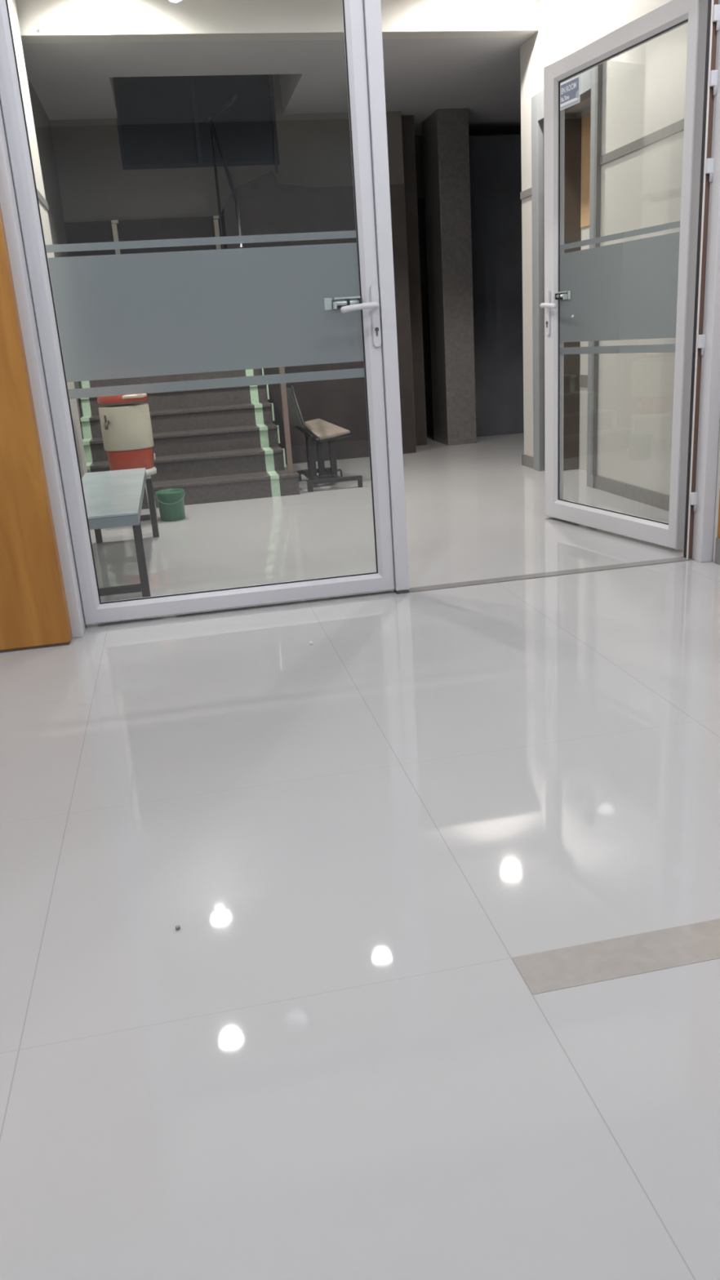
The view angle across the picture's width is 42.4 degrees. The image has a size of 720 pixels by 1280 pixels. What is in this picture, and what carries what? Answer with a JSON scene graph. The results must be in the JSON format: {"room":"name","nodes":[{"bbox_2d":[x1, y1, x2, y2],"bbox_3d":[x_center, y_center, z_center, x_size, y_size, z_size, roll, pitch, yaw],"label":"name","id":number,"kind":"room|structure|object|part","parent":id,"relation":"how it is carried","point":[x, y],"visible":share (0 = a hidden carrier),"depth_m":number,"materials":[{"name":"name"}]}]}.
{"room":"lobby","nodes":[
{"label":"lobby","id":0,"kind":"room"},
{"bbox_2d":[7,0,87,478],"bbox_3d":[-1.692,-1.926,4.462,0.150,3.130,2.740,-7,18,-10],"label":"wall","id":1,"kind":"structure","parent":0,"point":[11,3],"depth_m":5.39,"materials":[{"name":"beige paint"}]},
{"bbox_2d":[36,189,48,210],"bbox_3d":[-1.636,-2.245,4.375,0.008,0.047,2.740,-7,18,-10],"label":"trim","id":2,"kind":"structure","parent":1,"relation":"attached to","point":[41,198],"depth_m":5.40,"materials":[{"name":"grey stone"}]},
{"bbox_2d":[26,75,81,417],"bbox_3d":[-2.276,-2.473,6.786,0.220,2.815,2.160,-7,18,-10],"label":"wall","id":3,"kind":"structure","parent":0,"point":[42,122],"depth_m":6.85,"materials":[{"name":"beige paint"}]},
{"bbox_2d":[49,74,416,447],"bbox_3d":[-1.200,-3.822,7.827,3.200,4.600,0.150,-7,18,-10],"label":"wall","id":4,"kind":"structure","parent":0,"point":[314,149],"depth_m":7.71,"materials":[{"name":"beige paint"}]},
{"bbox_2d":[64,216,222,256],"bbox_3d":[-1.766,-3.106,7.828,1.280,0.810,0.040,-7,18,-10],"label":"railing","id":5,"kind":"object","parent":4,"relation":"attached to","point":[88,232],"depth_m":7.71,"materials":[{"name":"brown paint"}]},
{"bbox_2d":[112,74,279,169],"bbox_3d":[-1.373,-4.771,7.475,1.290,1.760,0.090,-7,18,-10],"label":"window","id":6,"kind":"structure","parent":4,"relation":"in","point":[162,122],"depth_m":7.62,"materials":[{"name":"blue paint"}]},
{"bbox_2d":[22,37,529,135],"bbox_3d":[0.586,-4.756,8.072,7.000,0.365,4.350,-7,18,-10],"label":"ceiling","id":7,"kind":"structure","parent":0,"point":[482,76],"depth_m":6.49,"materials":[{"name":"paint"}]},
{"bbox_2d":[15,0,538,43],"bbox_3d":[-0.393,-3.953,5.713,3.600,0.415,0.150,-7,18,-10],"label":"ceiling","id":8,"kind":"structure","parent":0,"point":[58,21],"depth_m":5.65,"materials":[{"name":"beige paint"}]},
{"bbox_2d":[0,432,719,1279],"bbox_3d":[0.691,-0.421,4.605,9.400,0.120,13.800,-7,18,-10],"label":"floor","id":9,"kind":"structure","parent":0,"point":[339,1062],"depth_m":1.74,"materials":[{"name":"tile"}]},
{"bbox_2d":[81,467,159,597],"bbox_3d":[-1.198,-0.547,4.562,0.359,0.388,1.565,-7,18,-10],"label":"table","id":10,"kind":"object","parent":9,"relation":"on","point":[113,498],"visible":0.63,"depth_m":4.14,"materials":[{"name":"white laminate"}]},
{"bbox_3d":[-1.490,-0.713,5.221,0.034,0.334,0.034,-7,18,-10],"label":"leg","id":11,"kind":"part","parent":10,"relation":"part of","materials":[{"name":"grey metal"}]},
{"bbox_3d":[-1.224,-0.725,4.502,0.332,0.010,1.565,-7,18,-10],"label":"seat","id":12,"kind":"part","parent":10,"relation":"part of","materials":[{"name":"white plastic"}]},
{"bbox_3d":[-0.928,-0.337,3.945,0.034,0.334,0.034,-7,18,-10],"label":"leg","id":13,"kind":"part","parent":10,"relation":"part of","materials":[{"name":"grey metal"}]},
{"bbox_3d":[-1.179,-0.751,5.275,0.034,0.334,0.034,-7,18,-10],"label":"leg","id":14,"kind":"part","parent":10,"relation":"part of","materials":[{"name":"grey metal"}]},
{"bbox_2d":[110,466,157,515],"bbox_3d":[-1.413,-0.915,5.848,0.296,0.324,0.296,-7,18,-10],"label":"stool","id":15,"kind":"object","parent":9,"relation":"on","point":[149,472],"visible":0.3,"depth_m":5.75,"materials":[{"name":"white plastic"}]},
{"bbox_2d":[97,393,155,471],"bbox_3d":[-1.436,-1.299,5.708,0.304,0.494,0.334,-7,18,-10],"label":"cooler","id":16,"kind":"object","parent":15,"relation":"on","point":[126,432],"visible":0.85,"depth_m":5.61,"materials":[{"name":"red plastic"}]},
{"bbox_2d":[103,415,109,430],"bbox_3d":[-1.517,-1.301,5.549,0.028,0.084,0.069,-5,18,-3],"label":"tap","id":17,"kind":"object","parent":16,"relation":"on","point":[106,418],"depth_m":5.54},
{"bbox_3d":[-1.452,-1.497,5.659,0.300,0.086,0.300,-7,18,-10],"label":"lid","id":18,"kind":"part","parent":16,"relation":"part of","materials":[{"name":"red plastic"}]},
{"bbox_3d":[-1.345,-1.456,5.561,0.162,0.031,0.073,-15,21,-30],"label":"carry handle","id":19,"kind":"part","parent":16,"relation":"part of","materials":[{"name":"beige plastic"}]},
{"bbox_3d":[-1.422,-1.051,5.804,0.296,0.038,0.296,-7,18,-10],"label":"seat","id":20,"kind":"part","parent":15,"relation":"part of","materials":[{"name":"white plastic"}]},
{"bbox_3d":[-1.307,-0.882,5.785,0.053,0.288,0.039,8,21,33],"label":"leg","id":21,"kind":"part","parent":15,"relation":"part of","materials":[{"name":"white plastic"}]},
{"bbox_2d":[155,488,185,521],"bbox_3d":[-1.182,-0.845,5.816,0.187,0.180,0.186,-7,18,-10],"label":"bucket","id":22,"kind":"object","parent":9,"relation":"on","point":[171,502],"visible":1,"depth_m":5.76,"materials":[{"name":"green plastic"}]},
{"bbox_3d":[-1.175,-0.875,5.752,0.187,0.060,0.079,-7,18,-10],"label":"bail handle","id":23,"kind":"part","parent":22,"relation":"part of","materials":[{"name":"green plastic"}]},
{"bbox_2d":[79,93,416,509],"bbox_3d":[-0.800,-2.634,7.020,2.775,2.788,2.126,-7,18,-10],"label":"staircase","id":24,"kind":"structure","parent":9,"relation":"on","point":[228,443],"depth_m":7.28,"materials":[{"name":"brown stone"}]},
{"bbox_3d":[-1.972,-2.877,7.781,0.055,1.179,0.060,-7,18,-10],"label":"landing post","id":25,"kind":"part","parent":24,"relation":"part of","materials":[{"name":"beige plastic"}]},
{"bbox_3d":[-1.160,-2.977,7.921,0.055,1.179,0.060,-7,18,-10],"label":"landing post","id":26,"kind":"part","parent":24,"relation":"part of","materials":[{"name":"beige plastic"}]},
{"bbox_3d":[-0.808,-3.088,6.783,0.143,1.780,1.827,-9,19,-15],"label":"handrail","id":27,"kind":"part","parent":24,"relation":"part of","materials":[{"name":"black metal"}]},
{"bbox_3d":[-0.511,-1.580,6.343,0.034,0.874,0.040,-7,18,-10],"label":"newel post","id":28,"kind":"part","parent":24,"relation":"part of","materials":[{"name":"brown metal"}]},
{"bbox_2d":[285,385,362,492],"bbox_3d":[-0.283,-1.501,6.776,0.442,0.720,0.664,-7,18,-10],"label":"chair","id":29,"kind":"object","parent":9,"relation":"on","point":[319,430],"visible":0.96,"depth_m":6.70,"materials":[{"name":"black paint"}]},
{"bbox_3d":[-0.502,-1.692,6.755,0.050,0.285,0.407,-9,19,-16],"label":"backrest","id":30,"kind":"part","parent":29,"relation":"part of","materials":[{"name":"grey"}]},
{"bbox_3d":[-0.465,-1.650,6.726,0.105,0.383,0.537,-12,20,-24],"label":"frame","id":31,"kind":"part","parent":29,"relation":"part of","materials":[{"name":"black paint"}]},
{"bbox_3d":[-0.382,-1.439,7.001,0.044,0.328,0.040,-7,18,-10],"label":"leg","id":32,"kind":"part","parent":29,"relation":"part of","materials":[{"name":"black paint"}]},
{"bbox_3d":[-0.345,-1.320,6.694,0.044,0.285,0.040,-7,18,-10],"label":"leg","id":33,"kind":"part","parent":29,"relation":"part of","materials":[{"name":"black paint"}]},
{"bbox_3d":[-0.331,-1.271,7.115,0.312,0.082,0.035,-7,18,-10],"label":"foot rail","id":34,"kind":"part","parent":29,"relation":"part of","materials":[{"name":"black metal"}]},
{"bbox_3d":[-0.285,-1.328,6.725,0.044,0.275,0.040,-7,18,-10],"label":"leg","id":35,"kind":"part","parent":29,"relation":"part of","materials":[{"name":"black paint"}]},
{"bbox_3d":[-0.300,-1.534,6.804,0.321,0.116,0.500,-15,21,-31],"label":"seat frame","id":36,"kind":"part","parent":29,"relation":"part of","materials":[{"name":"black paint"}]},
{"bbox_3d":[-0.297,-1.547,6.798,0.283,0.107,0.479,-15,21,-30],"label":"seat","id":37,"kind":"part","parent":29,"relation":"part of","materials":[{"name":"beige fabric"}]},
{"bbox_3d":[-0.197,-1.336,6.741,0.044,0.268,0.040,-7,18,-10],"label":"leg","id":38,"kind":"part","parent":29,"relation":"part of","materials":[{"name":"black paint"}]},
{"bbox_3d":[-0.178,-1.109,6.583,0.394,0.082,0.035,-7,18,-10],"label":"foot rail","id":39,"kind":"part","parent":29,"relation":"part of","materials":[{"name":"black metal"}]},
{"bbox_3d":[-0.156,-1.223,6.799,0.054,0.063,0.017,-3,18,3],"label":"lever","id":40,"kind":"part","parent":29,"relation":"part of","materials":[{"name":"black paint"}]},
{"bbox_2d":[422,108,476,445],"bbox_3d":[0.829,-3.256,8.561,0.280,2.815,0.500,-7,18,-10],"label":"pillar","id":41,"kind":"structure","parent":9,"relation":"on","point":[445,132],"depth_m":8.36,"materials":[{"name":"stone"}]},
{"bbox_2d":[408,556,693,592],"bbox_3d":[0.822,-0.281,3.945,1.278,0.004,0.060,-7,18,-10],"label":"trim","id":42,"kind":"structure","parent":9,"relation":"on","point":[680,558],"depth_m":3.93,"materials":[{"name":"metal"}]},
{"bbox_2d":[511,918,719,994],"bbox_3d":[1.699,0.370,1.757,2.934,0.001,0.096,-7,18,-10],"label":"tile strip","id":43,"kind":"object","parent":9,"relation":"on","point":[570,966],"depth_m":1.54,"materials":[{"name":"beige tile"}]},
{"bbox_2d":[400,115,520,445],"bbox_3d":[2.169,-3.562,9.227,3.800,2.815,1.000,-7,18,-10],"label":"wall","id":44,"kind":"structure","parent":0,"point":[412,144],"depth_m":8.68,"materials":[{"name":"beige paint"}]},
{"bbox_2d":[468,133,524,436],"bbox_3d":[1.668,-3.392,8.993,1.500,2.700,0.040,-7,18,-10],"label":"door","id":45,"kind":"structure","parent":44,"relation":"in","point":[495,160],"depth_m":8.89,"materials":[{"name":"grey paint"}]},
{"bbox_2d":[520,0,688,495],"bbox_3d":[1.634,-2.397,5.227,0.330,3.130,3.140,-7,18,-10],"label":"wall","id":46,"kind":"structure","parent":0,"point":[644,86],"depth_m":5.21,"materials":[{"name":"beige paint"}]},
{"bbox_2d":[531,63,602,488],"bbox_3d":[1.445,-2.299,6.071,0.280,2.450,1.032,-7,18,-10],"label":"door","id":47,"kind":"structure","parent":46,"relation":"in","point":[583,136],"depth_m":6.20,"materials":[{"name":"grey metal"}]},
{"bbox_3d":[1.547,-2.983,5.801,0.007,0.660,0.770,-7,18,-10],"label":"warm panel","id":48,"kind":"part","parent":47,"relation":"part of","materials":[{"name":"beige paint"}]},
{"bbox_2d":[522,453,669,511],"bbox_3d":[1.685,-0.948,5.692,0.262,0.085,3.150,-7,18,-10],"label":"baseboard","id":49,"kind":"structure","parent":46,"relation":"attached to","point":[652,498],"depth_m":5.49,"materials":[{"name":"grey stone"}]},
{"bbox_2d":[520,118,684,199],"bbox_3d":[1.447,-2.687,5.098,0.010,0.047,3.140,-7,18,-10],"label":"trim","id":50,"kind":"structure","parent":46,"relation":"attached to","point":[677,126],"depth_m":4.92,"materials":[{"name":"grey stone"}]},
{"bbox_2d":[711,422,719,561],"bbox_3d":[-0.494,-1.549,3.260,6.500,3.000,0.200,-7,18,-10],"label":"wall","id":51,"kind":"structure","parent":0,"point":[717,483],"depth_m":3.90,"materials":[{"name":"paint"}]},
{"bbox_2d":[0,204,72,653],"bbox_3d":[-2.346,-1.227,2.814,2.410,2.900,0.094,-7,18,-10],"label":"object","id":52,"kind":"structure","parent":51,"relation":"attached to","point":[34,611],"depth_m":3.26,"materials":[{"name":"brown wood"}]},
{"bbox_2d":[0,0,719,638],"bbox_3d":[0.120,-1.299,3.450,2.670,2.330,0.190,-7,18,-10],"label":"door frame","id":53,"kind":"structure","parent":51,"relation":"attached to","point":[704,406],"depth_m":3.55,"materials":[{"name":"grey plastic"}]},
{"bbox_2d":[0,0,408,624],"bbox_3d":[-0.504,-1.195,3.368,1.295,2.262,0.124,-7,18,-10],"label":"door","id":54,"kind":"structure","parent":53,"relation":"in","point":[120,316],"depth_m":3.39,"materials":[{"name":"grey plastic"}]},
{"bbox_3d":[-0.094,-1.242,3.446,0.012,0.024,0.020,-7,18,-10],"label":"knob","id":55,"kind":"part","parent":54,"relation":"part of","materials":[{"name":"silver metal"}]},
{"bbox_3d":[-0.065,-1.256,3.461,0.137,0.041,0.004,-7,18,-10],"label":"plate","id":56,"kind":"part","parent":54,"relation":"part of","materials":[{"name":"silver metal"}]},
{"bbox_3d":[-0.001,-1.228,3.427,0.151,0.033,0.056,-7,18,-10],"label":"lever","id":57,"kind":"part","parent":54,"relation":"part of","materials":[{"name":"grey plastic"}]},
{"bbox_2d":[539,0,707,549],"bbox_3d":[1.146,-1.573,4.300,0.124,2.166,1.066,-11,19,-20],"label":"door","id":58,"kind":"structure","parent":53,"relation":"attached to","point":[643,288],"depth_m":4.20,"materials":[{"name":"grey plastic"}]},
{"bbox_3d":[0.947,-1.679,4.664,0.053,0.033,0.157,-7,18,-10],"label":"lever","id":59,"kind":"part","parent":58,"relation":"part of","materials":[{"name":"grey plastic"}]},
{"bbox_3d":[1.019,-1.717,4.628,0.004,0.041,0.107,-11,19,-20],"label":"plate","id":60,"kind":"part","parent":58,"relation":"part of","materials":[{"name":"silver metal"}]},
{"bbox_3d":[1.018,-1.702,4.604,0.020,0.024,0.010,-11,19,-20],"label":"knob","id":61,"kind":"part","parent":58,"relation":"part of","materials":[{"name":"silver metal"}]},
{"bbox_2d":[714,492,719,564],"bbox_3d":[2.011,-1.765,3.571,1.200,2.900,0.074,-7,18,-10],"label":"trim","id":62,"kind":"structure","parent":51,"relation":"attached to","point":[717,561],"depth_m":3.91,"materials":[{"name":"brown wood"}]}
]}

